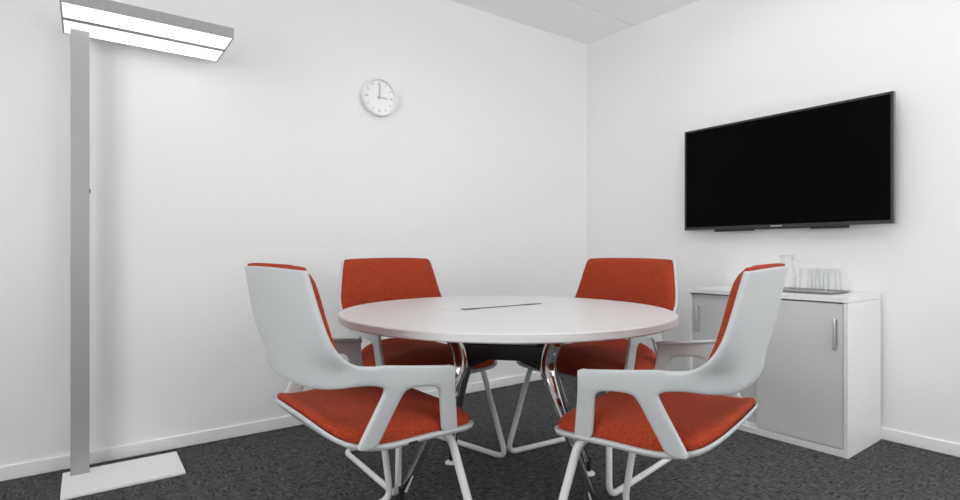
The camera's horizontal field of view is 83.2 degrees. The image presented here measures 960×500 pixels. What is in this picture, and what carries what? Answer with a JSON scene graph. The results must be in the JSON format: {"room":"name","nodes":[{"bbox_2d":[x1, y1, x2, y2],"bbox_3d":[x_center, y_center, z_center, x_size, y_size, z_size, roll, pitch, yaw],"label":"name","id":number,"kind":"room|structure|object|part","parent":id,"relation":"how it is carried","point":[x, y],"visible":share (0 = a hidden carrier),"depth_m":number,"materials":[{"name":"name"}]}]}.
{"room":"meeting room","nodes":[
{"label":"meeting room","id":0,"kind":"room"},
{"bbox_2d":[0,0,586,465],"bbox_3d":[-1.132,-0.344,2.926,5.058,2.588,0.120,0,0,-36],"label":"wall","id":1,"kind":"structure","parent":0,"point":[202,171],"depth_m":2.79,"materials":[{"name":"white paint"}]},
{"bbox_2d":[0,372,541,481],"bbox_3d":[-1.098,0.919,2.868,4.805,0.062,0.013,0,0,-36],"label":"baseboard","id":2,"kind":"structure","parent":1,"relation":"attached to","point":[25,469],"depth_m":2.59,"materials":[{"name":"white"}]},
{"bbox_2d":[360,77,396,116],"bbox_3d":[-0.599,-0.914,3.216,0.228,0.228,0.038,0,0,-36],"label":"wall clock","id":3,"kind":"object","parent":1,"relation":"attached to","point":[378,96],"visible":1,"depth_m":3.21,"materials":[{"name":"white plastic"}]},
{"bbox_2d":[0,377,959,499],"bbox_3d":[0.220,1.000,1.071,5.058,0.100,4.711,0,0,-36],"label":"floor","id":4,"kind":"structure","parent":0,"point":[295,462],"depth_m":2.35,"materials":[{"name":"carpet"}]},
{"bbox_2d":[59,0,233,499],"bbox_3d":[-1.424,-0.011,2.330,0.601,1.921,0.367,0,0,-36],"label":"floor lamp","id":5,"kind":"object","parent":4,"relation":"on","point":[105,20],"visible":1,"depth_m":2.27,"materials":[{"name":"silver metal"}]},
{"bbox_3d":[-1.509,0.945,2.296,0.423,0.011,0.289,0,0,-36],"label":"plate","id":6,"kind":"part","parent":5,"relation":"part of","materials":[{"name":"silver metal"}]},
{"bbox_2d":[63,20,221,60],"bbox_3d":[-1.481,-0.930,2.408,0.589,0.005,0.161,0,0,-36],"label":"diffuser","id":7,"kind":"object","parent":5,"relation":"attached to","point":[97,32],"depth_m":2.39,"materials":[{"name":"white plastic"}]},
{"bbox_2d":[62,2,231,48],"bbox_3d":[-1.367,-0.930,2.252,0.589,0.005,0.162,0,0,-36],"label":"diffuser","id":8,"kind":"object","parent":5,"relation":"attached to","point":[93,13],"depth_m":2.22,"materials":[{"name":"white plastic"}]},
{"bbox_2d":[245,263,472,499],"bbox_3d":[-0.383,0.492,1.642,0.576,0.916,0.603,0,0,-38],"label":"armchair","id":9,"kind":"object","parent":4,"relation":"on","point":[354,406],"visible":1,"depth_m":1.45,"materials":[{"name":"grey plastic"}]},
{"bbox_2d":[247,263,338,353],"bbox_3d":[-0.544,0.166,1.515,0.110,0.265,0.570,0,0,-38],"label":"cushion","id":10,"kind":"object","parent":9,"relation":"on","point":[289,314],"depth_m":1.39,"materials":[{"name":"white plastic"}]},
{"bbox_3d":[-0.541,0.393,1.882,0.310,0.219,0.030,0,0,-38],"label":"armrest","id":11,"kind":"part","parent":9,"relation":"part of","materials":[{"name":"grey plastic"}]},
{"bbox_2d":[277,386,468,443],"bbox_3d":[-0.352,0.465,1.667,0.468,0.093,0.552,0,0,-38],"label":"seat cushion","id":12,"kind":"object","parent":9,"relation":"on","point":[341,416],"depth_m":1.50,"materials":[{"name":"orange fabric"}]},
{"bbox_3d":[-0.482,0.735,1.785,0.186,0.431,0.580,0,0,45],"label":"leg","id":13,"kind":"part","parent":9,"relation":"part of","materials":[{"name":"white metal"}]},
{"bbox_3d":[-0.187,0.393,1.432,0.310,0.219,0.030,0,0,-38],"label":"armrest","id":14,"kind":"part","parent":9,"relation":"part of","materials":[{"name":"grey plastic"}]},
{"bbox_3d":[-0.268,0.735,1.512,0.580,0.431,0.186,0,0,-31],"label":"leg","id":15,"kind":"part","parent":9,"relation":"part of","materials":[{"name":"white metal"}]},
{"bbox_2d":[338,258,505,495],"bbox_3d":[-0.288,0.492,2.474,0.603,0.916,0.576,0,0,-42],"label":"armchair","id":16,"kind":"object","parent":4,"relation":"on","point":[362,280],"visible":0.45,"depth_m":2.49,"materials":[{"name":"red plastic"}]},
{"bbox_3d":[-0.486,0.393,2.266,0.030,0.219,0.311,0,0,-42],"label":"armrest","id":17,"kind":"part","parent":16,"relation":"part of","materials":[{"name":"grey plastic"}]},
{"bbox_3d":[-0.410,0.735,2.352,0.186,0.431,0.580,0,0,-34],"label":"leg","id":18,"kind":"part","parent":16,"relation":"part of","materials":[{"name":"white metal"}]},
{"bbox_2d":[341,258,440,309],"bbox_3d":[-0.424,0.166,2.628,0.570,0.265,0.110,0,0,-42],"label":"cushion","id":19,"kind":"object","parent":16,"relation":"on","point":[363,280],"depth_m":2.59,"materials":[{"name":"orange fabric"}]},
{"bbox_2d":[361,338,494,368],"bbox_3d":[-0.261,0.465,2.445,0.552,0.093,0.468,0,0,-42],"label":"seat cushion","id":20,"kind":"object","parent":16,"relation":"on","point":[395,351],"depth_m":2.38,"materials":[{"name":"orange fabric"}]},
{"bbox_3d":[-0.152,0.735,2.582,0.580,0.431,0.186,0,0,41],"label":"leg","id":21,"kind":"part","parent":16,"relation":"part of","materials":[{"name":"white metal"}]},
{"bbox_2d":[338,296,677,499],"bbox_3d":[0.100,0.587,2.113,1.266,0.726,1.266,0,0,-36],"label":"round table","id":22,"kind":"object","parent":4,"relation":"on","point":[532,331],"visible":0.91,"depth_m":1.93,"materials":[{"name":"white laminate"}]},
{"bbox_3d":[-0.292,0.906,2.005,0.022,0.063,0.022,0,0,-36],"label":"foot stem","id":23,"kind":"part","parent":22,"relation":"part of","materials":[{"name":"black metal"}]},
{"bbox_3d":[-0.174,0.575,2.060,0.261,0.642,0.061,0,0,-17],"label":"leg","id":24,"kind":"part","parent":22,"relation":"part of","materials":[{"name":"silver metal"}]},
{"bbox_3d":[-0.107,0.575,2.294,0.090,0.641,0.258,0,0,-22],"label":"leg","id":25,"kind":"part","parent":22,"relation":"part of","materials":[{"name":"silver metal"}]},
{"bbox_3d":[0.317,0.575,1.960,0.080,0.642,0.230,0,0,-36],"label":"leg","id":26,"kind":"part","parent":22,"relation":"part of","materials":[{"name":"silver metal"}]},
{"bbox_3d":[0.372,0.575,2.199,0.275,0.642,0.083,0,0,-39],"label":"leg","id":27,"kind":"part","parent":22,"relation":"part of","materials":[{"name":"silver metal"}]},
{"bbox_3d":[0.463,0.906,2.306,0.022,0.063,0.022,0,0,-36],"label":"foot stem","id":28,"kind":"part","parent":22,"relation":"part of","materials":[{"name":"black metal"}]},
{"bbox_2d":[507,258,677,495],"bbox_3d":[0.531,0.492,2.470,0.576,0.916,0.603,0,0,-39],"label":"armchair","id":29,"kind":"object","parent":4,"relation":"on","point":[648,281],"visible":0.44,"depth_m":2.46,"materials":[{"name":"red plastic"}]},
{"bbox_3d":[0.414,0.735,2.599,0.580,0.431,0.186,0,0,-32],"label":"leg","id":30,"kind":"part","parent":29,"relation":"part of","materials":[{"name":"white metal"}]},
{"bbox_2d":[557,339,655,375],"bbox_3d":[0.500,0.465,2.445,0.468,0.093,0.552,0,0,-39],"label":"seat cushion","id":31,"kind":"object","parent":29,"relation":"on","point":[609,354],"depth_m":2.31,"materials":[{"name":"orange fabric"}]},
{"bbox_2d":[575,258,674,310],"bbox_3d":[0.690,0.166,2.600,0.110,0.265,0.570,0,0,-39],"label":"backrest","id":32,"kind":"object","parent":29,"relation":"on","point":[648,281],"depth_m":2.55,"materials":[{"name":"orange fabric"}]},
{"bbox_3d":[0.633,0.735,2.330,0.186,0.431,0.580,0,0,44],"label":"leg","id":33,"kind":"part","parent":29,"relation":"part of","materials":[{"name":"white metal"}]},
{"bbox_3d":[0.694,0.393,2.233,0.310,0.219,0.030,0,0,-39],"label":"armrest","id":34,"kind":"part","parent":29,"relation":"part of","materials":[{"name":"grey plastic"}]},
{"bbox_2d":[554,263,787,499],"bbox_3d":[0.576,0.492,1.590,0.576,0.916,0.603,0,0,38],"label":"armchair","id":35,"kind":"object","parent":4,"relation":"on","point":[660,412],"visible":1,"depth_m":1.39,"materials":[{"name":"grey plastic"}]},
{"bbox_3d":[0.461,0.735,1.459,0.580,0.431,0.186,0,0,31],"label":"leg","id":36,"kind":"part","parent":35,"relation":"part of","materials":[{"name":"white metal"}]},
{"bbox_3d":[0.676,0.735,1.732,0.186,0.431,0.580,0,0,-45],"label":"leg","id":37,"kind":"part","parent":35,"relation":"part of","materials":[{"name":"white metal"}]},
{"bbox_3d":[0.380,0.393,1.379,0.310,0.219,0.030,0,0,38],"label":"armrest","id":38,"kind":"part","parent":35,"relation":"part of","materials":[{"name":"grey plastic"}]},
{"bbox_2d":[558,391,754,451],"bbox_3d":[0.545,0.465,1.614,0.468,0.093,0.552,0,0,38],"label":"seat cushion","id":39,"kind":"object","parent":35,"relation":"on","point":[700,422],"depth_m":1.45,"materials":[{"name":"orange fabric"}]},
{"bbox_3d":[0.735,0.393,1.829,0.310,0.219,0.030,0,0,38],"label":"armrest","id":40,"kind":"part","parent":35,"relation":"part of","materials":[{"name":"grey plastic"}]},
{"bbox_2d":[708,263,784,359],"bbox_3d":[0.738,0.166,1.462,0.110,0.265,0.570,0,0,38],"label":"backrest","id":41,"kind":"object","parent":35,"relation":"on","point":[754,300],"depth_m":1.30,"materials":[{"name":"white plastic"}]},
{"bbox_2d":[687,286,880,458],"bbox_3d":[1.597,0.583,2.913,0.446,0.735,0.812,0,0,-37],"label":"base cabinet","id":42,"kind":"object","parent":4,"relation":"on","point":[818,387],"visible":0.81,"depth_m":2.62,"materials":[{"name":"white laminate"}]},
{"bbox_3d":[1.236,0.385,3.080,0.030,0.147,0.010,0,0,-37],"label":"handle","id":43,"kind":"part","parent":42,"relation":"part of","materials":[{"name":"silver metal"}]},
{"bbox_3d":[1.246,0.385,3.087,0.003,0.146,0.020,0,0,-37],"label":"handle plate","id":44,"kind":"part","parent":42,"relation":"part of","materials":[{"name":"silver metal"}]},
{"bbox_3d":[1.352,0.580,2.961,0.016,0.669,0.395,0,0,-37],"label":"door","id":45,"kind":"part","parent":42,"relation":"part of","materials":[{"name":"white laminate"}]},
{"bbox_3d":[1.605,0.227,2.919,0.424,0.024,0.812,0,0,-37],"label":"panel","id":46,"kind":"part","parent":42,"relation":"part of","materials":[{"name":"white laminate"}]},
{"bbox_3d":[1.558,0.580,2.652,0.016,0.669,0.395,0,0,-37],"label":"door","id":47,"kind":"part","parent":42,"relation":"part of","materials":[{"name":"white laminate"}]},
{"bbox_2d":[783,287,850,294],"bbox_3d":[1.710,0.209,2.856,0.268,0.011,0.360,0,0,-37],"label":"serving tray","id":48,"kind":"object","parent":42,"relation":"on","point":[786,289],"visible":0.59,"depth_m":2.83,"materials":[{"name":"silver metal"}]},
{"bbox_3d":[1.643,0.385,2.505,0.030,0.147,0.010,0,0,-37],"label":"handle","id":49,"kind":"part","parent":42,"relation":"part of","materials":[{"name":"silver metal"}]},
{"bbox_3d":[1.653,0.385,2.513,0.003,0.146,0.020,0,0,-37],"label":"handle plate","id":50,"kind":"part","parent":42,"relation":"part of","materials":[{"name":"silver metal"}]},
{"bbox_2d":[451,0,697,44],"bbox_3d":[0.220,-1.688,1.071,5.058,0.100,4.711,0,0,-36],"label":"ceiling","id":51,"kind":"structure","parent":0,"point":[568,19],"depth_m":3.72,"materials":[{"name":"white paint"}]},
{"bbox_2d":[587,0,959,443],"bbox_3d":[2.282,-0.344,2.502,0.120,2.588,4.591,0,0,-37],"label":"wall","id":52,"kind":"structure","parent":0,"point":[700,64],"depth_m":3.01,"materials":[{"name":"white paint"}]},
{"bbox_2d":[685,91,895,231],"bbox_3d":[1.699,-0.446,3.092,0.090,0.654,1.126,0,0,-36],"label":"television","id":53,"kind":"object","parent":52,"relation":"attached to","point":[831,165],"visible":1,"depth_m":2.96,"materials":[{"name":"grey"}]},
{"bbox_2d":[881,427,959,456],"bbox_3d":[2.193,0.919,2.510,0.013,0.062,4.471,0,0,-37],"label":"baseboard","id":54,"kind":"structure","parent":52,"relation":"attached to","point":[923,442],"depth_m":2.60,"materials":[{"name":"white paint"}]}
]}

